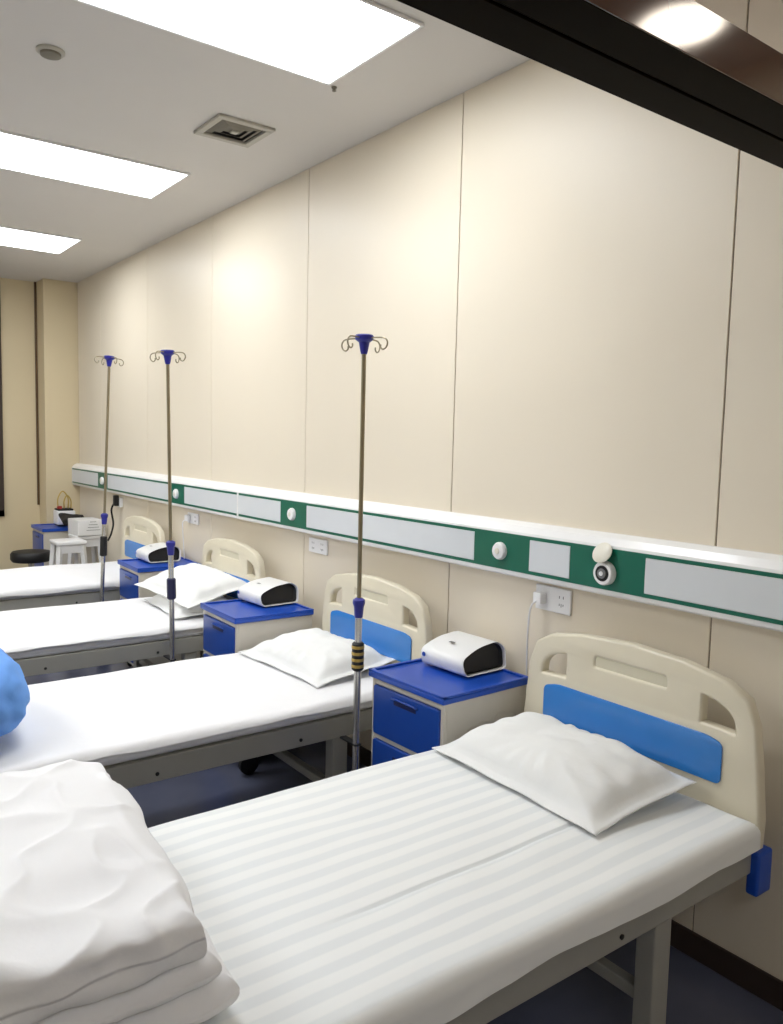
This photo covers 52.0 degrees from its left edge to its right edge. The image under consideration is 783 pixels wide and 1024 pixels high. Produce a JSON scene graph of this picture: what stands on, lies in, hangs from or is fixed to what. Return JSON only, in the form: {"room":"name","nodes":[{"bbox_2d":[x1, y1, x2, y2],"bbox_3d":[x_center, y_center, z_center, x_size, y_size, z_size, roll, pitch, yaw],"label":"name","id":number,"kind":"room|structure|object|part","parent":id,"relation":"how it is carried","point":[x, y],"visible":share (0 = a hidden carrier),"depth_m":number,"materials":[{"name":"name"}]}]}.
{"room":"hospital room","nodes":[
{"label":"hospital room","id":0,"kind":"room"},
{"bbox_2d":[0,278,39,569],"bbox_3d":[-5.000,-0.616,6.634,4.500,3.020,0.100,-2,6,-37],"label":"wall","id":1,"kind":"structure","parent":0,"point":[21,509],"depth_m":7.64,"materials":[{"name":"beige paint"}]},
{"bbox_2d":[0,307,4,515],"bbox_3d":[-4.360,-1.019,6.987,1.775,2.190,0.034,-2,6,-37],"label":"window","id":2,"kind":"structure","parent":1,"relation":"in","point":[2,513],"depth_m":7.53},
{"bbox_2d":[34,282,39,504],"bbox_3d":[-3.406,-1.126,7.705,0.019,2.120,0.017,-2,6,-37],"label":"trim","id":3,"kind":"structure","parent":1,"relation":"attached to","point":[35,292],"depth_m":7.70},
{"bbox_2d":[36,278,79,523],"bbox_3d":[-3.211,-0.674,7.749,0.313,3.020,0.260,-2,6,-37],"label":"column","id":4,"kind":"structure","parent":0,"point":[57,300],"depth_m":7.60,"materials":[{"name":"beige paint"}]},
{"bbox_2d":[0,0,529,282],"bbox_3d":[-1.884,-1.728,2.403,4.700,0.100,10.380,-2,6,-37],"label":"ceiling","id":5,"kind":"structure","parent":0,"point":[123,87],"depth_m":3.47,"materials":[{"name":"paint"}]},
{"bbox_2d":[0,226,81,253],"bbox_3d":[-2.924,-1.997,5.749,1.200,0.012,0.600,-2,6,-37],"label":"ceiling light panel","id":6,"kind":"object","parent":5,"relation":"attached to","point":[9,236],"visible":1,"depth_m":5.92,"materials":[{"name":"white plastic"}]},
{"bbox_2d":[36,44,64,60],"bbox_3d":[-1.267,-1.702,2.983,0.102,0.024,0.102,-2,6,-37],"label":"smoke detector","id":7,"kind":"object","parent":5,"relation":"attached to","point":[47,51],"visible":1,"depth_m":2.96,"materials":[{"name":"white plastic"}]},
{"bbox_2d":[0,130,189,198],"bbox_3d":[-1.740,-1.830,4.209,1.200,0.012,0.580,-2,6,-37],"label":"ceiling light panel","id":8,"kind":"object","parent":5,"relation":"attached to","point":[20,153],"visible":1,"depth_m":4.26,"materials":[{"name":"white plastic"}]},
{"bbox_2d":[194,113,274,147],"bbox_3d":[-0.727,-1.759,3.710,0.279,0.016,0.279,-2,6,-37],"label":"ceiling vent","id":9,"kind":"object","parent":5,"relation":"in","point":[222,127],"visible":1,"depth_m":3.70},
{"bbox_2d":[75,0,423,85],"bbox_3d":[-0.548,-1.657,2.599,1.200,0.012,0.600,-2,6,-37],"label":"ceiling light panel","id":10,"kind":"object","parent":5,"relation":"attached to","point":[322,41],"visible":1,"depth_m":2.75,"materials":[{"name":"white plastic"}]},
{"bbox_2d":[25,662,782,1023],"bbox_3d":[-1.958,1.379,2.682,4.700,0.100,10.380,-2,6,-37],"label":"floor","id":11,"kind":"structure","parent":0,"point":[696,994],"depth_m":2.46,"materials":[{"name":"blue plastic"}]},
{"bbox_2d":[10,549,49,566],"bbox_3d":[-3.078,0.625,6.883,0.344,0.594,0.326,-2,6,-37],"label":"round stool","id":12,"kind":"object","parent":11,"relation":"on","point":[25,556],"visible":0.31,"depth_m":6.74,"materials":[{"name":"black leather"}]},
{"bbox_2d":[31,523,91,566],"bbox_3d":[-3.082,0.496,7.498,0.440,0.742,0.425,-2,6,-37],"label":"base cabinet","id":13,"kind":"object","parent":11,"relation":"on","point":[42,533],"visible":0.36,"depth_m":7.30,"materials":[{"name":"blue plastic"}]},
{"bbox_3d":[-3.238,0.281,7.357,0.016,0.187,0.369,-2,6,-37],"label":"drawer","id":14,"kind":"part","parent":13,"relation":"part of","materials":[{"name":"blue plastic"}]},
{"bbox_3d":[-3.245,0.593,7.385,0.016,0.396,0.369,-2,6,-37],"label":"cabinet door","id":15,"kind":"part","parent":13,"relation":"part of","materials":[{"name":"blue plastic"}]},
{"bbox_3d":[-3.071,0.141,7.467,0.436,0.030,0.425,-2,6,-37],"label":"cabinet lid","id":16,"kind":"part","parent":13,"relation":"part of","materials":[{"name":"blue plastic"}]},
{"bbox_2d":[53,491,74,525],"bbox_3d":[-3.056,-0.039,7.493,0.160,0.322,0.162,-2,6,-37],"label":"machine","id":17,"kind":"object","parent":13,"relation":"on","point":[56,519],"visible":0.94,"depth_m":7.45,"materials":[{"name":"white plastic"}]},
{"bbox_2d":[58,513,83,525],"bbox_3d":[-2.893,0.072,7.291,0.227,0.126,0.182,-3,7,-38],"label":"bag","id":18,"kind":"object","parent":13,"relation":"on","point":[64,517],"visible":0.59,"depth_m":7.25,"materials":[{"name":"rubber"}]},
{"bbox_2d":[49,538,86,564],"bbox_3d":[-2.708,0.588,6.730,0.316,0.715,0.316,-2,6,-37],"label":"plastic stool","id":19,"kind":"object","parent":11,"relation":"on","point":[58,547],"visible":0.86,"depth_m":6.66,"materials":[{"name":"white plastic"}]},
{"bbox_3d":[-2.867,0.596,6.754,0.102,0.687,0.037,2,5,8],"label":"leg","id":20,"kind":"part","parent":19,"relation":"part of","materials":[{"name":"white plastic"}]},
{"bbox_3d":[-2.732,0.615,6.574,0.037,0.687,0.102,2,5,8],"label":"leg","id":21,"kind":"part","parent":19,"relation":"part of","materials":[{"name":"white plastic"}]},
{"bbox_3d":[-2.700,0.249,6.700,0.240,0.035,0.240,-2,6,-37],"label":"seat","id":22,"kind":"part","parent":19,"relation":"part of","materials":[{"name":"white plastic"}]},
{"bbox_3d":[-2.686,0.588,6.889,0.037,0.687,0.102,2,5,8],"label":"leg","id":23,"kind":"part","parent":19,"relation":"part of","materials":[{"name":"white plastic"}]},
{"bbox_3d":[-2.551,0.607,6.709,0.102,0.687,0.037,2,5,8],"label":"leg","id":24,"kind":"part","parent":19,"relation":"part of","materials":[{"name":"white plastic"}]},
{"bbox_2d":[0,516,165,610],"bbox_3d":[-2.697,0.559,5.535,2.062,0.986,0.946,-2,6,-37],"label":"hospital bed","id":25,"kind":"object","parent":11,"relation":"on","point":[66,584],"visible":0.71,"depth_m":5.56,"materials":[{"name":"white fabric"}]},
{"bbox_3d":[-2.706,0.505,5.524,1.915,0.054,0.866,-2,6,-37],"label":"mattress","id":26,"kind":"part","parent":25,"relation":"part of","materials":[{"name":"white fabric"}]},
{"bbox_3d":[-2.703,0.574,5.534,1.938,0.083,0.874,-2,6,-37],"label":"bed frame","id":27,"kind":"part","parent":25,"relation":"part of","materials":[{"name":"grey metal"}]},
{"bbox_2d":[94,355,123,601],"bbox_3d":[-1.915,-0.010,5.406,0.191,2.061,0.151,1,5,-2],"label":"stand pole","id":28,"kind":"object","parent":25,"relation":"attached to","point":[103,539],"visible":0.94,"depth_m":5.37,"materials":[{"name":"metal"}]},
{"bbox_3d":[-1.887,0.322,6.095,0.042,0.576,0.879,-2,6,-37],"label":"headboard","id":29,"kind":"part","parent":25,"relation":"part of","materials":[{"name":"beige plastic"}]},
{"bbox_2d":[67,533,101,563],"bbox_3d":[-2.712,0.552,7.126,0.316,0.715,0.316,-2,6,-37],"label":"plastic stool","id":30,"kind":"object","parent":11,"relation":"on","point":[93,541],"visible":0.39,"depth_m":7.06,"materials":[{"name":"white plastic"}]},
{"bbox_3d":[-2.871,0.560,7.149,0.102,0.687,0.037,2,5,8],"label":"leg","id":31,"kind":"part","parent":30,"relation":"part of","materials":[{"name":"white plastic"}]},
{"bbox_2d":[68,517,101,535],"bbox_3d":[-2.701,0.127,7.086,0.220,0.135,0.261,-3,7,-41],"label":"carton","id":32,"kind":"object","parent":30,"relation":"on","point":[84,526],"visible":0.87,"depth_m":7.00,"materials":[{"name":"cardboard"}]},
{"bbox_3d":[-2.704,0.213,7.095,0.240,0.035,0.240,-2,6,-37],"label":"seat","id":33,"kind":"part","parent":30,"relation":"part of","materials":[{"name":"white plastic"}]},
{"bbox_3d":[-2.690,0.552,7.285,0.037,0.687,0.102,2,5,8],"label":"leg","id":34,"kind":"part","parent":30,"relation":"part of","materials":[{"name":"white plastic"}]},
{"bbox_3d":[-2.554,0.572,7.105,0.102,0.687,0.037,2,5,8],"label":"leg","id":35,"kind":"part","parent":30,"relation":"part of","materials":[{"name":"white plastic"}]},
{"bbox_2d":[0,538,265,676],"bbox_3d":[-1.790,0.689,4.331,2.067,0.986,0.952,-2,6,-37],"label":"hospital bed","id":36,"kind":"object","parent":11,"relation":"on","point":[42,640],"visible":0.62,"depth_m":4.26,"materials":[{"name":"white fabric"}]},
{"bbox_3d":[-1.802,0.635,4.322,1.915,0.054,0.836,-2,6,-37],"label":"mattress","id":37,"kind":"part","parent":36,"relation":"part of","materials":[{"name":"white fabric"}]},
{"bbox_3d":[-1.798,0.704,4.332,1.938,0.083,0.844,-2,6,-37],"label":"bed frame","id":38,"kind":"part","parent":36,"relation":"part of","materials":[{"name":"grey metal"}]},
{"bbox_3d":[-1.567,0.860,5.003,0.070,0.336,0.055,-2,6,-37],"label":"leg","id":39,"kind":"part","parent":36,"relation":"part of","materials":[{"name":"grey metal"}]},
{"bbox_2d":[150,349,185,661],"bbox_3d":[-1.148,0.169,4.111,0.151,1.972,0.172,-1,6,-27],"label":"stand pole","id":40,"kind":"object","parent":36,"relation":"attached to","point":[171,581],"visible":0.95,"depth_m":4.09,"materials":[{"name":"metal"}]},
{"bbox_2d":[144,594,227,618],"bbox_3d":[-1.173,0.510,4.737,0.410,0.103,0.610,-2,6,-33],"label":"pillow","id":41,"kind":"object","parent":36,"relation":"on","point":[160,601],"visible":0.25,"depth_m":4.53,"materials":[{"name":"white fabric"}]},
{"bbox_2d":[134,563,245,608],"bbox_3d":[-1.172,0.412,4.754,0.431,0.159,0.674,-3,7,-42],"label":"pillow","id":42,"kind":"object","parent":41,"relation":"on","point":[196,584],"visible":0.86,"depth_m":4.61,"materials":[{"name":"white fabric"}]},
{"bbox_3d":[-1.109,0.926,4.394,0.070,0.336,0.055,-2,6,-37],"label":"leg","id":43,"kind":"part","parent":36,"relation":"part of","materials":[{"name":"grey metal"}]},
{"bbox_3d":[-0.971,0.454,4.877,0.042,0.576,0.852,-2,6,-37],"label":"headboard","id":44,"kind":"part","parent":36,"relation":"part of","materials":[{"name":"beige plastic"}]},
{"bbox_2d":[117,557,199,665],"bbox_3d":[-1.599,0.710,5.517,0.440,0.742,0.425,-2,6,-36],"label":"base cabinet","id":45,"kind":"object","parent":11,"relation":"on","point":[132,571],"visible":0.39,"depth_m":5.35,"materials":[{"name":"blue plastic"}]},
{"bbox_3d":[-1.758,0.495,5.379,0.016,0.187,0.369,-2,6,-36],"label":"drawer","id":46,"kind":"part","parent":45,"relation":"part of","materials":[{"name":"blue plastic"}]},
{"bbox_2d":[135,542,180,562],"bbox_3d":[-1.622,0.279,5.568,0.250,0.104,0.249,-2,6,-37],"label":"medical device","id":47,"kind":"object","parent":45,"relation":"on","point":[156,552],"visible":0.85,"depth_m":5.51,"materials":[{"name":"white plastic"}]},
{"bbox_3d":[-1.589,0.355,5.486,0.436,0.030,0.425,-2,6,-36],"label":"cabinet lid","id":48,"kind":"part","parent":45,"relation":"part of","materials":[{"name":"blue plastic"}]},
{"bbox_2d":[0,573,432,788],"bbox_3d":[-0.904,0.817,3.153,2.067,0.986,0.952,-2,6,-37],"label":"hospital bed","id":49,"kind":"object","parent":11,"relation":"on","point":[153,723],"visible":0.73,"depth_m":3.09,"materials":[{"name":"white fabric"}]},
{"bbox_2d":[0,648,29,735],"bbox_3d":[-1.466,0.586,2.657,0.436,0.301,0.708,-2,6,-37],"label":"quilt","id":50,"kind":"object","parent":49,"relation":"on","point":[14,690],"visible":1,"depth_m":2.55,"materials":[{"name":"blue fabric"}]},
{"bbox_3d":[-0.915,0.762,3.143,1.915,0.054,0.836,-2,6,-37],"label":"mattress","id":51,"kind":"part","parent":49,"relation":"part of","materials":[{"name":"white fabric"}]},
{"bbox_3d":[-0.911,0.831,3.153,1.938,0.083,0.844,-2,6,-37],"label":"bed frame","id":52,"kind":"part","parent":49,"relation":"part of","materials":[{"name":"grey metal"}]},
{"bbox_2d":[239,628,394,687],"bbox_3d":[-0.344,0.622,3.639,0.428,0.125,0.650,-3,7,-40],"label":"pillow","id":53,"kind":"object","parent":49,"relation":"on","point":[316,656],"visible":0.91,"depth_m":3.51,"materials":[{"name":"white fabric"}]},
{"bbox_3d":[-0.222,1.053,3.216,0.070,0.336,0.055,-2,6,-37],"label":"leg","id":54,"kind":"part","parent":49,"relation":"part of","materials":[{"name":"grey metal"}]},
{"bbox_2d":[340,334,387,770],"bbox_3d":[-0.123,0.311,3.028,0.151,1.932,0.164,0,5,-12],"label":"stand pole","id":55,"kind":"object","parent":49,"relation":"attached to","point":[357,659],"visible":0.97,"depth_m":3.01,"materials":[{"name":"metal"}]},
{"bbox_3d":[-0.084,0.581,3.699,0.042,0.576,0.852,-2,6,-37],"label":"headboard","id":56,"kind":"part","parent":49,"relation":"part of","materials":[{"name":"beige plastic"}]},
{"bbox_2d":[200,599,313,748],"bbox_3d":[-0.706,0.853,4.163,0.440,0.742,0.425,-2,6,-36],"label":"base cabinet","id":57,"kind":"object","parent":11,"relation":"on","point":[232,626],"visible":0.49,"depth_m":4.00,"materials":[{"name":"blue plastic"}]},
{"bbox_3d":[-0.869,0.583,4.016,0.002,0.018,0.125,-2,6,-36],"label":"drawer handle","id":58,"kind":"part","parent":57,"relation":"part of","materials":[{"name":"blue plastic"}]},
{"bbox_3d":[-0.864,0.638,4.026,0.016,0.187,0.369,-2,6,-36],"label":"drawer","id":59,"kind":"part","parent":57,"relation":"part of","materials":[{"name":"blue plastic"}]},
{"bbox_3d":[-0.696,0.498,4.133,0.436,0.030,0.425,-2,6,-36],"label":"cabinet lid","id":60,"kind":"part","parent":57,"relation":"part of","materials":[{"name":"blue plastic"}]},
{"bbox_2d":[237,577,297,606],"bbox_3d":[-0.658,0.420,4.258,0.250,0.104,0.249,-3,7,-41],"label":"medical device","id":61,"kind":"object","parent":57,"relation":"on","point":[268,591],"visible":1,"depth_m":4.21,"materials":[{"name":"white plastic"}]},
{"bbox_2d":[368,658,527,765],"bbox_3d":[0.204,0.974,3.057,0.440,0.742,0.425,-3,7,-39],"label":"bedside cabinet","id":62,"kind":"object","parent":11,"relation":"on","point":[418,706],"visible":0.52,"depth_m":2.91,"materials":[{"name":"blue plastic"}]},
{"bbox_3d":[0.044,1.072,2.938,0.016,0.396,0.369,-3,7,-39],"label":"cabinet door","id":63,"kind":"part","parent":62,"relation":"part of","materials":[{"name":"blue plastic"}]},
{"bbox_3d":[0.047,0.705,2.900,0.002,0.018,0.125,-3,7,-39],"label":"drawer handle","id":64,"kind":"part","parent":62,"relation":"part of","materials":[{"name":"blue plastic"}]},
{"bbox_3d":[0.052,0.760,2.910,0.016,0.187,0.369,-3,7,-39],"label":"drawer","id":65,"kind":"part","parent":62,"relation":"part of","materials":[{"name":"blue plastic"}]},
{"bbox_3d":[0.214,0.619,3.026,0.436,0.030,0.425,-3,7,-39],"label":"cabinet lid","id":66,"kind":"part","parent":62,"relation":"part of","materials":[{"name":"blue plastic"}]},
{"bbox_2d":[421,631,505,676],"bbox_3d":[0.277,0.545,3.114,0.250,0.104,0.249,-3,7,-40],"label":"medical device","id":67,"kind":"object","parent":62,"relation":"on","point":[458,652],"visible":1,"depth_m":3.07,"materials":[{"name":"white plastic"}]},
{"bbox_2d":[148,633,771,1023],"bbox_3d":[-0.035,0.941,1.997,2.060,0.986,0.944,-2,6,-37],"label":"hospital bed","id":68,"kind":"object","parent":11,"relation":"on","point":[424,887],"visible":0.64,"depth_m":1.98,"materials":[{"name":"white fabric"}]},
{"bbox_2d":[0,759,239,1023],"bbox_3d":[-0.704,0.738,1.562,0.571,0.231,0.827,-2,6,-37],"label":"quilt","id":69,"kind":"object","parent":68,"relation":"on","point":[98,924],"visible":1,"depth_m":1.36,"materials":[{"name":"white fabric"}]},
{"bbox_2d":[432,712,696,835],"bbox_3d":[0.506,0.746,2.468,0.428,0.132,0.690,-2,6,-35],"label":"pillow","id":70,"kind":"object","parent":68,"relation":"on","point":[592,781],"visible":1,"depth_m":2.31,"materials":[{"name":"white fabric"}]},
{"bbox_3d":[-0.040,0.956,1.995,1.938,0.083,0.884,-2,6,-37],"label":"bed frame","id":71,"kind":"part","parent":68,"relation":"part of","materials":[{"name":"grey metal"}]},
{"bbox_3d":[0.763,0.703,2.572,0.042,0.576,0.902,-2,6,-37],"label":"headboard","id":72,"kind":"part","parent":68,"relation":"part of","materials":[{"name":"beige plastic"}]},
{"bbox_3d":[0.661,1.180,2.041,0.070,0.336,0.055,-2,6,-37],"label":"leg","id":73,"kind":"part","parent":68,"relation":"part of","materials":[{"name":"grey metal"}]},
{"bbox_2d":[77,0,782,980],"bbox_3d":[-0.072,-0.255,3.925,0.120,3.020,10.180,-2,6,-37],"label":"wall","id":74,"kind":"structure","parent":0,"point":[574,287],"depth_m":3.13,"materials":[{"name":"beige paint"}]},
{"bbox_2d":[107,495,122,540],"bbox_3d":[-2.336,0.054,6.775,0.141,0.393,0.071,1,5,-8],"label":"cord","id":75,"kind":"object","parent":74,"relation":"attached to","point":[117,501],"visible":1,"depth_m":6.75,"materials":[{"name":"black plastic"}]},
{"bbox_2d":[182,512,198,557],"bbox_3d":[-1.408,0.392,5.596,0.061,0.770,0.189,-2,6,-37],"label":"wall socket","id":76,"kind":"object","parent":74,"relation":"attached to","point":[193,518],"visible":0.79,"depth_m":5.59,"materials":[{"name":"white plastic"}]},
{"bbox_3d":[-1.461,0.408,5.646,0.027,0.726,0.052,0,5,-19],"label":"power cord","id":77,"kind":"part","parent":76,"relation":"part of","materials":[{"name":"white plastic"}]},
{"bbox_2d":[188,512,198,524],"bbox_3d":[-1.377,0.045,5.576,0.012,0.075,0.180,-2,6,-37],"label":"socket","id":78,"kind":"object","parent":76,"relation":"attached to","point":[193,518],"depth_m":5.56,"materials":[{"name":"white plastic"}]},
{"bbox_2d":[309,537,327,554],"bbox_3d":[-0.389,0.181,4.262,0.012,0.077,0.180,-2,6,-37],"label":"wall socket","id":79,"kind":"object","parent":74,"relation":"attached to","point":[320,546],"visible":1,"depth_m":4.25,"materials":[{"name":"white plastic"}]},
{"bbox_2d":[72,463,782,631],"bbox_3d":[-0.919,-0.058,4.877,0.109,0.208,7.155,-2,6,-37],"label":"rail","id":80,"kind":"object","parent":74,"relation":"attached to","point":[740,586],"visible":0.99,"depth_m":2.99,"materials":[{"name":"white metal"}]},
{"bbox_3d":[-2.821,-0.318,7.377,0.003,0.113,0.798,-2,6,-37],"label":"panel","id":81,"kind":"part","parent":80,"relation":"part of","materials":[{"name":"white plastic"}]},
{"bbox_3d":[-2.500,-0.272,6.951,0.002,0.116,0.270,-2,6,-37],"label":"green panel","id":82,"kind":"part","parent":80,"relation":"part of","materials":[{"name":"plastic"}]},
{"bbox_3d":[-2.003,-0.200,6.290,0.003,0.113,1.388,-2,6,-37],"label":"panel","id":83,"kind":"part","parent":80,"relation":"part of","materials":[{"name":"white plastic"}]},
{"bbox_3d":[-1.506,-0.129,5.630,0.002,0.116,0.270,-2,6,-37],"label":"green panel","id":84,"kind":"part","parent":80,"relation":"part of","materials":[{"name":"green plastic"}]},
{"bbox_3d":[-1.182,-0.082,5.199,0.003,0.113,0.810,-2,6,-37],"label":"panel","id":85,"kind":"part","parent":80,"relation":"part of","materials":[{"name":"white plastic"}]},
{"bbox_3d":[-0.772,-0.024,4.653,0.003,0.113,0.524,-2,6,-37],"label":"panel","id":86,"kind":"part","parent":80,"relation":"part of","materials":[{"name":"white plastic"}]},
{"bbox_3d":[-0.530,0.011,4.333,0.002,0.116,0.279,-2,6,-37],"label":"green panel","id":87,"kind":"part","parent":80,"relation":"part of","materials":[{"name":"green plastic"}]},
{"bbox_3d":[-0.059,0.079,3.706,0.003,0.113,1.295,-2,6,-37],"label":"panel","id":88,"kind":"part","parent":80,"relation":"part of","materials":[{"name":"white plastic"}]},
{"bbox_3d":[0.419,0.147,3.072,0.002,0.116,0.296,-2,6,-37],"label":"green panel","id":89,"kind":"part","parent":80,"relation":"part of","materials":[{"name":"green plastic"}]},
{"bbox_3d":[0.565,0.168,2.877,0.003,0.113,0.191,-2,6,-37],"label":"panel","id":90,"kind":"part","parent":80,"relation":"part of","materials":[{"name":"white plastic"}]},
{"bbox_2d":[595,566,607,581],"bbox_3d":[0.697,0.204,2.661,0.002,0.054,0.054,-2,6,-37],"label":"socket","id":91,"kind":"object","parent":80,"relation":"attached to","point":[601,572],"depth_m":2.66,"materials":[{"name":"silver metal"}]},
{"bbox_3d":[0.700,0.135,2.664,0.038,0.066,0.074,-2,6,-37],"label":"outlet lid","id":92,"kind":"part","parent":80,"relation":"part of","materials":[{"name":"beige plastic"}]},
{"bbox_3d":[0.715,0.190,2.678,0.002,0.116,0.307,-2,6,-37],"label":"green panel","id":93,"kind":"part","parent":80,"relation":"part of","materials":[{"name":"green plastic"}]},
{"bbox_3d":[1.008,0.232,2.288,0.003,0.113,0.672,-2,6,-37],"label":"panel","id":94,"kind":"part","parent":80,"relation":"part of","materials":[{"name":"white plastic"}]},
{"bbox_2d":[200,656,782,1010],"bbox_3d":[-0.903,1.102,5.003,0.012,0.085,7.178,-2,6,-37],"label":"baseboard","id":95,"kind":"structure","parent":74,"relation":"attached to","point":[753,979],"depth_m":2.45,"materials":[{"name":"black"}]},
{"bbox_2d":[526,583,572,689],"bbox_3d":[0.564,0.667,2.975,0.061,0.786,0.182,-2,6,-37],"label":"wall socket","id":96,"kind":"object","parent":74,"relation":"attached to","point":[549,598],"visible":0.82,"depth_m":2.96,"materials":[{"name":"white plastic"}]},
{"bbox_3d":[0.513,0.688,3.023,0.027,0.733,0.052,0,5,-19],"label":"power cord","id":97,"kind":"part","parent":96,"relation":"part of","materials":[{"name":"white plastic"}]},
{"bbox_2d":[396,0,782,168],"bbox_3d":[-0.453,-0.639,0.551,4.500,0.072,0.150,-2,6,-37],"label":"trim","id":98,"kind":"structure","parent":74,"relation":"attached to","point":[682,62],"depth_m":1.13,"materials":[{"name":"brown metal"}]}
]}

